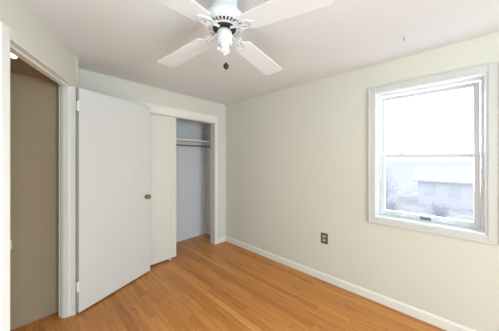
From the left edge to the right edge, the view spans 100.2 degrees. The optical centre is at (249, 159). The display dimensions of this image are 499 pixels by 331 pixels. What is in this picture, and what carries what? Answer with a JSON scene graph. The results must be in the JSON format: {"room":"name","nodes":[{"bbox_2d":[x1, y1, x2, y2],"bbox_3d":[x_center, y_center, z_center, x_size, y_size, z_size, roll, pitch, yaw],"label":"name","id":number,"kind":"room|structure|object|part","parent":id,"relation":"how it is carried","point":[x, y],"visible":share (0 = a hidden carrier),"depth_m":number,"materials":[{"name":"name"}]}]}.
{"room":"empty bedroom","nodes":[
{"label":"empty bedroom","id":0,"kind":"room"},
{"bbox_2d":[10,52,52,80],"bbox_3d":[-1.765,-0.735,0.736,1.600,0.050,1.763,0,0,43],"label":"ceiling","id":1,"kind":"structure","parent":0,"point":[17,66],"depth_m":1.65,"materials":[{"name":"paint"}]},
{"bbox_2d":[10,73,57,329],"bbox_3d":[-2.428,0.233,1.271,0.100,2.335,1.850,0,0,43],"label":"wall","id":2,"kind":"structure","parent":0,"point":[33,101],"depth_m":1.80,"materials":[{"name":"paint"}]},
{"bbox_2d":[0,0,76,311],"bbox_3d":[-1.345,0.233,1.132,0.100,2.335,1.666,0,0,-20],"label":"wall","id":3,"kind":"structure","parent":0,"point":[17,14],"depth_m":1.37,"materials":[{"name":"paint"}]},
{"bbox_2d":[0,21,77,330],"bbox_3d":[-1.466,0.342,1.465,0.118,2.116,0.957,0,0,-21],"label":"door frame","id":4,"kind":"structure","parent":3,"relation":"attached to","point":[12,41],"depth_m":1.38,"materials":[{"name":"wood"}]},
{"bbox_3d":[-1.262,0.355,1.077,0.018,2.090,0.086,0,0,-20],"label":"casing","id":5,"kind":"part","parent":4,"relation":"part of","materials":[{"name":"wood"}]},
{"bbox_3d":[-1.435,-0.686,1.524,0.006,0.060,0.871,0,0,-20],"label":"head casing","id":6,"kind":"part","parent":4,"relation":"part of","materials":[{"name":"paint"}]},
{"bbox_2d":[76,57,78,81],"bbox_3d":[-1.583,-0.826,1.920,0.005,0.219,0.032,0,0,-20],"label":"trim","id":7,"kind":"structure","parent":3,"relation":"attached to","point":[77,58],"depth_m":1.91,"materials":[{"name":"paint"}]},
{"bbox_2d":[70,88,150,312],"bbox_3d":[-1.396,0.369,2.229,0.151,2.030,0.833,0,0,20],"label":"door","id":8,"kind":"structure","parent":3,"relation":"in","point":[113,134],"depth_m":2.14,"materials":[{"name":"wood"}]},
{"bbox_2d":[58,84,60,316],"bbox_3d":[-1.768,0.233,2.008,0.388,2.335,0.128,0,0,43],"label":"wall","id":9,"kind":"structure","parent":0,"point":[59,86],"depth_m":1.86,"materials":[{"name":"paint"}]},
{"bbox_2d":[78,69,224,237],"bbox_3d":[-1.141,0.233,2.892,0.110,2.335,2.022,0,0,43],"label":"wall","id":10,"kind":"structure","parent":0,"point":[88,80],"depth_m":2.85,"materials":[{"name":"paint"}]},
{"bbox_2d":[150,114,175,264],"bbox_3d":[-1.320,0.405,2.701,0.086,1.990,0.760,0,0,43],"label":"door","id":11,"kind":"structure","parent":10,"relation":"in","point":[162,128],"depth_m":2.81,"materials":[{"name":"wood"}]},
{"bbox_2d":[111,96,217,244],"bbox_3d":[-1.111,0.345,2.915,0.132,2.110,1.604,0,0,43],"label":"closet frame","id":12,"kind":"object","parent":10,"relation":"attached to","point":[161,110],"visible":0.52,"depth_m":3.43,"materials":[{"name":"wood"}]},
{"bbox_3d":[-1.050,-0.656,2.897,0.017,0.108,1.548,0,0,43],"label":"head casing","id":13,"kind":"part","parent":12,"relation":"part of","materials":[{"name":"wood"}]},
{"bbox_3d":[-0.547,0.347,3.445,0.012,2.106,0.056,0,0,43],"label":"casing","id":14,"kind":"part","parent":12,"relation":"part of","materials":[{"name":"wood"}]},
{"bbox_2d":[218,236,224,243],"bbox_3d":[-0.473,1.359,3.524,0.013,0.083,0.161,0,0,43],"label":"baseboard","id":15,"kind":"structure","parent":10,"relation":"attached to","point":[221,239],"depth_m":3.52,"materials":[{"name":"wood"}]},
{"bbox_2d":[176,119,205,236],"bbox_3d":[-1.563,0.233,3.318,0.190,2.335,1.970,0,0,43],"label":"wall","id":16,"kind":"structure","parent":0,"point":[190,160],"depth_m":3.73,"materials":[{"name":"paint"}]},
{"bbox_2d":[176,228,205,241],"bbox_3d":[-1.459,1.355,3.282,0.013,0.090,1.858,0,0,43],"label":"baseboard","id":17,"kind":"structure","parent":16,"relation":"attached to","point":[202,231],"depth_m":3.71,"materials":[{"name":"paint"}]},
{"bbox_2d":[176,138,209,145],"bbox_3d":[-1.348,-0.280,3.179,0.315,0.085,1.858,0,0,43],"label":"closet shelf","id":18,"kind":"object","parent":16,"relation":"attached to","point":[178,141],"visible":0.21,"depth_m":3.61,"materials":[{"name":"wood"}]},
{"bbox_2d":[176,144,209,146],"bbox_3d":[-1.262,-0.224,3.100,0.054,0.054,1.856,0,0,43],"label":"clothes rod","id":19,"kind":"object","parent":18,"relation":"attached to","point":[176,144],"visible":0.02,"depth_m":3.43,"materials":[{"name":"metal"}]},
{"bbox_2d":[10,233,446,330],"bbox_3d":[0.189,1.460,0.418,6.700,0.120,4.150,0,0,43],"label":"floor","id":20,"kind":"structure","parent":0,"point":[206,286],"depth_m":2.04,"materials":[{"name":"brown wood"}]},
{"bbox_2d":[24,0,498,104],"bbox_3d":[0.189,-0.995,0.418,6.700,0.120,4.150,0,0,43],"label":"ceiling","id":21,"kind":"structure","parent":0,"point":[121,39],"depth_m":1.59,"materials":[{"name":"paint"}]},
{"bbox_2d":[157,0,332,74],"bbox_3d":[-0.136,-0.712,1.137,0.869,0.446,0.869,0,0,-9],"label":"ceiling fan","id":22,"kind":"object","parent":21,"relation":"hanging from","point":[223,19],"visible":1,"depth_m":1.06,"materials":[{"name":"wood"}]},
{"bbox_3d":[-0.340,-0.674,0.856,0.143,0.044,0.415,0,0,36],"label":"blade","id":23,"kind":"part","parent":22,"relation":"part of","materials":[{"name":"laminate"}]},
{"bbox_3d":[-0.417,-0.674,1.341,0.415,0.044,0.143,0,0,36],"label":"blade","id":24,"kind":"part","parent":22,"relation":"part of","materials":[{"name":"laminate"}]},
{"bbox_3d":[-0.207,-0.694,1.044,0.080,0.040,0.147,0,0,43],"label":"blade arm","id":25,"kind":"part","parent":22,"relation":"part of","materials":[{"name":"metal"}]},
{"bbox_3d":[-0.229,-0.694,1.208,0.147,0.040,0.080,0,0,43],"label":"blade arm","id":26,"kind":"part","parent":22,"relation":"part of","materials":[{"name":"metal"}]},
{"bbox_3d":[-0.128,-0.508,1.137,0.031,0.039,0.031,0,0,43],"label":"pull knob","id":27,"kind":"part","parent":22,"relation":"part of","materials":[{"name":"brown wood"}]},
{"bbox_3d":[-0.065,-0.694,1.230,0.080,0.040,0.147,0,0,43],"label":"blade arm","id":28,"kind":"part","parent":22,"relation":"part of","materials":[{"name":"metal"}]},
{"bbox_3d":[-0.043,-0.694,1.066,0.147,0.040,0.080,0,0,43],"label":"blade arm","id":29,"kind":"part","parent":22,"relation":"part of","materials":[{"name":"metal"}]},
{"bbox_3d":[0.068,-0.674,1.417,0.143,0.044,0.415,0,0,36],"label":"blade","id":30,"kind":"part","parent":22,"relation":"part of","materials":[{"name":"laminate"}]},
{"bbox_3d":[0.144,-0.674,0.933,0.415,0.044,0.143,0,0,36],"label":"blade","id":31,"kind":"part","parent":22,"relation":"part of","materials":[{"name":"laminate"}]},
{"bbox_2d":[206,32,498,330],"bbox_3d":[1.542,0.233,1.883,6.700,2.335,0.162,0,0,43],"label":"wall","id":32,"kind":"structure","parent":0,"point":[296,158],"depth_m":2.29,"materials":[{"name":"paint"}]},
{"bbox_2d":[321,232,327,243],"bbox_3d":[0.864,0.913,2.410,0.080,0.120,0.010,0,0,43],"label":"power outlet","id":33,"kind":"object","parent":32,"relation":"attached to","point":[324,237],"visible":1,"depth_m":2.40,"materials":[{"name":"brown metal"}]},
{"bbox_2d":[225,236,475,330],"bbox_3d":[1.711,1.359,1.624,5.800,0.083,0.013,0,0,43],"label":"baseboard","id":34,"kind":"structure","parent":32,"relation":"attached to","point":[445,324],"depth_m":2.12,"materials":[{"name":"wood"}]},
{"bbox_2d":[368,62,498,245],"bbox_3d":[1.561,-0.041,1.861,0.857,1.342,0.169,0,0,43],"label":"window","id":35,"kind":"structure","parent":32,"relation":"in","point":[484,79],"depth_m":1.69,"materials":[{"name":"wood"}]},
{"bbox_3d":[1.589,-0.319,1.892,0.673,0.598,0.028,0,0,43],"label":"sash","id":36,"kind":"part","parent":35,"relation":"part of","materials":[{"name":"glass"}]},
{"bbox_3d":[1.577,-0.039,1.879,0.711,1.200,0.080,0,0,43],"label":"frame","id":37,"kind":"part","parent":35,"relation":"part of","materials":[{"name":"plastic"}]},
{"bbox_3d":[1.567,0.246,1.868,0.673,0.592,0.030,0,0,43],"label":"sash","id":38,"kind":"part","parent":35,"relation":"part of","materials":[{"name":"plastic"}]},
{"label":"outside","id":39,"kind":"structure","parent":0,"visible":0},
{"bbox_2d":[385,160,472,221],"bbox_3d":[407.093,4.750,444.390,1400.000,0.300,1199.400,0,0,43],"label":"ground","id":40,"kind":"structure","parent":39,"point":[402,170],"depth_m":41.41,"materials":[{"name":"white snow"}]},
{"bbox_2d":[385,165,400,198],"bbox_3d":[14.507,2.347,22.425,3.370,4.548,3.840,0,0,43],"label":"shrub","id":41,"kind":"object","parent":40,"relation":"on","point":[386,168],"visible":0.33,"depth_m":22.12,"materials":[{"name":"grey plant"}]},
{"bbox_2d":[385,193,404,210],"bbox_3d":[11.701,3.674,17.658,2.322,1.902,2.303,0,0,43],"label":"shrub","id":42,"kind":"object","parent":40,"relation":"on","point":[389,205],"visible":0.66,"depth_m":17.34,"materials":[{"name":"grey plant"}]},
{"bbox_2d":[412,167,472,210],"bbox_3d":[22.073,2.750,20.260,9.400,3.700,6.000,0,0,43],"label":"house","id":43,"kind":"structure","parent":40,"relation":"on","point":[453,186],"depth_m":20.16,"materials":[{"name":"white"}]},
{"bbox_2d":[423,199,463,216],"bbox_3d":[15.218,3.840,16.490,2.259,1.572,2.280,0,0,-28],"label":"shrub","id":44,"kind":"object","parent":40,"relation":"on","point":[443,212],"visible":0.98,"depth_m":16.41,"materials":[{"name":"grey plant"}]}
]}

